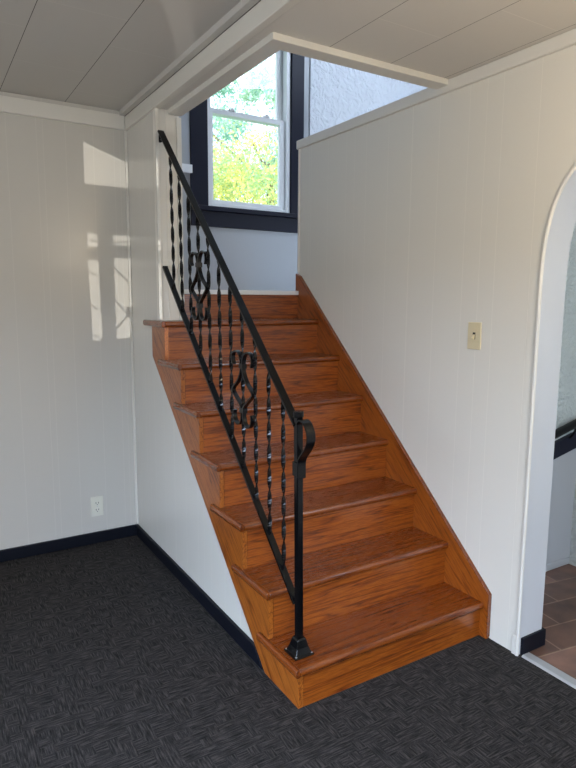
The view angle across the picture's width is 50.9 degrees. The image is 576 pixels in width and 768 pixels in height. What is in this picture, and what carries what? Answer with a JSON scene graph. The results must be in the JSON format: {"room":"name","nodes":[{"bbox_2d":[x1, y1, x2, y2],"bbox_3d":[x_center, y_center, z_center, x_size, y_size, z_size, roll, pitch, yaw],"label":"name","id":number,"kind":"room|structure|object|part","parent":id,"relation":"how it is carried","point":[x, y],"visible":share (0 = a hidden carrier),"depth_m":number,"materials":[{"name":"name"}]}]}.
{"room":"home stairway","nodes":[
{"label":"home stairway","id":0,"kind":"room"},
{"bbox_2d":[0,91,135,549],"bbox_3d":[-2.073,-0.181,2.815,2.707,2.459,0.100,-5,9,-31],"label":"wall","id":1,"kind":"structure","parent":0,"point":[66,414],"depth_m":3.27,"materials":[{"name":"white paint"}]},
{"bbox_2d":[0,95,124,129],"bbox_3d":[-2.041,-1.331,2.600,2.695,0.076,0.014,-5,9,-31],"label":"trim","id":2,"kind":"structure","parent":1,"relation":"attached to","point":[19,106],"depth_m":3.12,"materials":[{"name":"white wood"}]},
{"bbox_2d":[0,524,137,561],"bbox_3d":[-2.051,0.962,2.926,2.707,0.066,0.016,-5,9,-31],"label":"baseboard","id":3,"kind":"structure","parent":1,"relation":"attached to","point":[34,549],"depth_m":3.40,"materials":[{"name":"black paint"}]},
{"bbox_2d":[91,496,103,516],"bbox_3d":[-1.098,0.704,3.482,0.070,0.116,0.009,-5,9,-31],"label":"wall outlet","id":4,"kind":"object","parent":1,"relation":"attached to","point":[96,502],"visible":1,"depth_m":3.48,"materials":[{"name":"beige plastic"}]},
{"bbox_2d":[124,131,137,523],"bbox_3d":[-0.894,-0.273,3.461,0.014,2.241,0.016,-5,9,-31],"label":"trim","id":5,"kind":"structure","parent":1,"relation":"attached to","point":[125,132],"depth_m":3.44,"materials":[{"name":"white wood"}]},
{"bbox_2d":[0,0,240,110],"bbox_3d":[-0.669,-1.111,0.398,2.727,0.080,5.217,-5,9,-31],"label":"ceiling","id":6,"kind":"structure","parent":0,"point":[94,53],"depth_m":2.40,"materials":[{"name":"paint"}]},
{"bbox_2d":[126,109,253,641],"bbox_3d":[-0.460,-0.195,2.817,0.050,2.409,1.577,-5,9,-31],"label":"wall","id":7,"kind":"structure","parent":0,"point":[172,510],"depth_m":3.12,"materials":[{"name":"white paint"}]},
{"bbox_2d":[153,108,162,320],"bbox_3d":[-0.645,-0.828,2.997,0.018,1.022,0.034,-5,9,-31],"label":"trim","id":8,"kind":"structure","parent":7,"relation":"attached to","point":[155,110],"depth_m":2.98,"materials":[{"name":"white wood"}]},
{"bbox_2d":[165,110,178,319],"bbox_3d":[-0.595,-0.838,3.073,0.071,1.022,0.090,-5,9,-31],"label":"trim","id":9,"kind":"structure","parent":7,"relation":"attached to","point":[170,121],"depth_m":3.03,"materials":[{"name":"white wood"}]},
{"bbox_2d":[175,117,183,319],"bbox_3d":[-0.545,-0.820,3.051,0.025,0.992,0.025,-5,9,-31],"label":"trim","id":10,"kind":"structure","parent":7,"relation":"attached to","point":[178,120],"depth_m":3.02,"materials":[{"name":"white wood"}]},
{"bbox_2d":[119,0,260,115],"bbox_3d":[0.471,-1.148,1.090,0.060,0.026,5.205,-5,9,-31],"label":"trim","id":11,"kind":"structure","parent":7,"relation":"attached to","point":[239,10],"depth_m":2.42,"materials":[{"name":"paint"}]},
{"bbox_2d":[136,525,262,668],"bbox_3d":[-0.497,0.967,2.966,0.016,0.066,1.539,-5,9,-31],"label":"baseboard","id":12,"kind":"structure","parent":7,"relation":"attached to","point":[239,636],"depth_m":2.77,"materials":[{"name":"black paint"}]},
{"bbox_2d":[125,0,300,129],"bbox_3d":[0.483,-1.099,1.104,0.032,0.070,5.205,-5,9,-31],"label":"trim","id":13,"kind":"structure","parent":7,"relation":"attached to","point":[265,12],"depth_m":2.31,"materials":[{"name":"white wood"}]},
{"bbox_2d":[168,32,447,115],"bbox_3d":[0.041,-1.288,2.725,0.841,0.024,1.020,-5,9,-31],"label":"trim","id":14,"kind":"structure","parent":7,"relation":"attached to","point":[274,42],"depth_m":2.33,"materials":[{"name":"white wood"}]},
{"bbox_2d":[179,57,309,290],"bbox_3d":[0.131,-1.326,4.707,3.380,4.400,0.168,-5,9,-31],"label":"wall","id":15,"kind":"structure","parent":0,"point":[255,259],"depth_m":4.44,"materials":[{"name":"grey paint"}]},
{"bbox_2d":[189,50,304,232],"bbox_3d":[-0.293,-1.922,4.331,0.916,1.600,0.155,-5,9,-31],"label":"window","id":16,"kind":"structure","parent":15,"relation":"attached to","point":[289,119],"depth_m":4.43,"materials":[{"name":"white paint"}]},
{"bbox_3d":[-0.269,-1.243,4.380,0.916,0.033,0.045,-5,9,-31],"label":"sill","id":17,"kind":"part","parent":16,"relation":"part of","materials":[{"name":"black paint"}]},
{"bbox_3d":[-0.308,-2.234,4.321,0.606,0.676,0.030,-5,9,-31],"label":"sash","id":18,"kind":"part","parent":16,"relation":"part of","materials":[{"name":"white plastic"}]},
{"bbox_3d":[-0.291,-1.609,4.375,0.606,0.641,0.030,-5,9,-31],"label":"sash","id":19,"kind":"part","parent":16,"relation":"part of","materials":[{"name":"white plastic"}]},
{"bbox_3d":[-0.299,-1.935,4.350,0.670,1.340,0.114,-5,9,-31],"label":"frame","id":20,"kind":"part","parent":16,"relation":"part of","materials":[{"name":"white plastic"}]},
{"bbox_2d":[0,535,575,767],"bbox_3d":[-0.299,1.341,0.984,3.635,0.117,5.217,-5,9,-31],"label":"floor","id":21,"kind":"structure","parent":0,"point":[108,660],"depth_m":2.16,"materials":[{"name":"grey carpet"}]},
{"bbox_2d":[143,274,491,708],"bbox_3d":[0.026,0.231,2.872,0.946,1.556,1.618,-5,9,-31],"label":"staircase","id":22,"kind":"structure","parent":21,"relation":"on","point":[389,584],"depth_m":2.67,"materials":[{"name":"brown wood"}]},
{"bbox_2d":[157,130,315,660],"bbox_3d":[-0.265,-0.130,2.527,0.082,2.056,1.351,-5,9,-31],"label":"stair railing","id":23,"kind":"object","parent":22,"relation":"on","point":[298,648],"visible":1,"depth_m":2.36,"materials":[{"name":"black metal"}]},
{"bbox_3d":[-0.293,-0.535,2.492,0.030,1.245,1.256,-5,9,-31],"label":"handrail","id":24,"kind":"part","parent":23,"relation":"part of","materials":[{"name":"black metal"}]},
{"bbox_3d":[-0.292,0.098,2.584,0.026,1.234,1.241,-5,9,-32],"label":"rail","id":25,"kind":"part","parent":23,"relation":"part of","materials":[{"name":"black metal"}]},
{"bbox_3d":[0.037,0.532,2.104,0.036,0.867,0.024,-5,9,-31],"label":"post","id":26,"kind":"part","parent":23,"relation":"part of","materials":[{"name":"black metal"}]},
{"bbox_2d":[160,0,575,109],"bbox_3d":[0.996,-1.121,1.149,0.893,0.100,4.750,-5,9,-31],"label":"ceiling","id":27,"kind":"structure","parent":0,"point":[448,39],"depth_m":2.04,"materials":[{"name":"paint"}]},
{"bbox_2d":[309,58,426,135],"bbox_3d":[0.853,-2.164,4.958,1.615,2.800,0.012,-5,9,-31],"label":"wall","id":28,"kind":"structure","parent":0,"point":[339,94],"depth_m":4.68,"materials":[{"name":"white paint"}]},
{"bbox_2d":[298,45,575,650],"bbox_3d":[1.393,0.076,1.649,0.140,2.323,4.887,-5,9,-31],"label":"wall","id":29,"kind":"structure","parent":0,"point":[422,222],"depth_m":2.58,"materials":[{"name":"white paint"}]},
{"bbox_2d":[297,150,299,271],"bbox_3d":[0.072,-1.013,3.564,0.026,0.700,0.013,-5,9,-31],"label":"trim","id":30,"kind":"structure","parent":29,"relation":"attached to","point":[298,150],"depth_m":3.55,"materials":[{"name":"white wood"}]},
{"bbox_2d":[297,28,575,149],"bbox_3d":[1.397,-1.091,1.490,0.169,0.050,4.900,-5,9,-31],"label":"trim","id":31,"kind":"structure","parent":29,"relation":"attached to","point":[567,39],"depth_m":2.47,"materials":[{"name":"white wood"}]},
{"bbox_2d":[467,322,481,349],"bbox_3d":[0.764,-0.199,2.495,0.019,0.112,0.070,-5,9,-31],"label":"light switch","id":32,"kind":"object","parent":29,"relation":"attached to","point":[474,328],"visible":1,"depth_m":2.49,"materials":[{"name":"beige plastic"}]},
{"bbox_2d":[511,634,517,654],"bbox_3d":[0.911,1.047,2.425,0.010,0.078,0.028,-5,9,-31],"label":"trim","id":33,"kind":"structure","parent":29,"relation":"attached to","point":[513,635],"depth_m":2.42,"materials":[{"name":"white wood"}]},
{"bbox_2d":[520,627,545,654],"bbox_3d":[0.980,1.042,2.485,0.146,0.071,0.074,-5,9,-31],"label":"baseboard","id":34,"kind":"structure","parent":29,"relation":"attached to","point":[530,642],"depth_m":2.45,"materials":[{"name":"black paint"}]},
{"bbox_2d":[515,163,575,655],"bbox_3d":[1.208,0.191,1.975,0.138,2.003,0.842,-5,9,-31],"label":"trim","id":35,"kind":"structure","parent":29,"relation":"attached to","point":[563,222],"depth_m":2.32,"materials":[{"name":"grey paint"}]},
{"bbox_2d":[522,652,575,688],"bbox_3d":[1.163,1.132,2.086,0.053,0.007,0.804,-5,9,-31],"label":"trim","id":36,"kind":"structure","parent":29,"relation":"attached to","point":[533,659],"depth_m":2.32,"materials":[{"name":"silver metal"}]},
{"bbox_2d":[530,564,575,678],"bbox_3d":[1.694,1.179,2.123,0.965,0.085,2.300,-5,9,-31],"label":"floor tile","id":37,"kind":"structure","parent":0,"point":[559,603],"depth_m":2.69,"materials":[{"name":"brown tile"}]},
{"bbox_2d":[546,223,575,564],"bbox_3d":[1.198,-0.119,2.952,0.898,2.263,0.062,-5,9,-31],"label":"wall","id":38,"kind":"structure","parent":0,"point":[566,404],"depth_m":3.12,"materials":[{"name":"white paint"}]},
{"bbox_2d":[546,557,569,571],"bbox_3d":[1.169,0.978,3.063,0.816,0.038,0.015,-5,9,-31],"label":"baseboard","id":39,"kind":"structure","parent":38,"relation":"attached to","point":[556,564],"depth_m":3.21,"materials":[{"name":"grey paint"}]},
{"bbox_2d":[553,432,575,459],"bbox_3d":[1.177,0.395,2.978,0.813,0.253,0.024,-5,9,-31],"label":"trim","id":40,"kind":"structure","parent":38,"relation":"attached to","point":[563,445],"depth_m":3.10,"materials":[{"name":"black paint"}]},
{"bbox_2d":[555,419,575,438],"bbox_3d":[1.205,0.297,2.939,0.793,0.238,0.056,-5,9,-31],"label":"handrail","id":41,"kind":"object","parent":38,"relation":"attached to","point":[568,427],"visible":0.34,"depth_m":3.02,"materials":[{"name":"black paint"}]},
{"bbox_2d":[569,476,575,565],"bbox_3d":[2.143,-0.006,2.198,0.082,2.263,2.250,-5,9,-31],"label":"wall","id":42,"kind":"structure","parent":0,"point":[572,560],"depth_m":3.24,"materials":[{"name":"white paint"}]},
{"label":"outside","id":43,"kind":"structure","parent":0,"visible":0},
{"bbox_3d":[-4.553,-1.159,20.783,38.000,0.100,31.100,-5,9,-31],"label":"lawn","id":44,"kind":"structure","parent":43,"visible":0},
{"bbox_2d":[210,54,277,204],"bbox_3d":[-0.425,-6.500,18.762,7.485,11.103,6.786,4,9,26],"label":"shade tree","id":45,"kind":"object","parent":44,"relation":"on","point":[257,85],"visible":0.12,"depth_m":16.72,"materials":[{"name":"plant"}]},
{"bbox_2d":[213,95,277,205],"bbox_3d":[-0.568,-2.684,11.784,4.743,5.506,4.875,0,8,-4],"label":"maple tree","id":46,"kind":"object","parent":44,"relation":"on","point":[249,181],"visible":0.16,"depth_m":10.65,"materials":[{"name":"green plant"}]}
]}

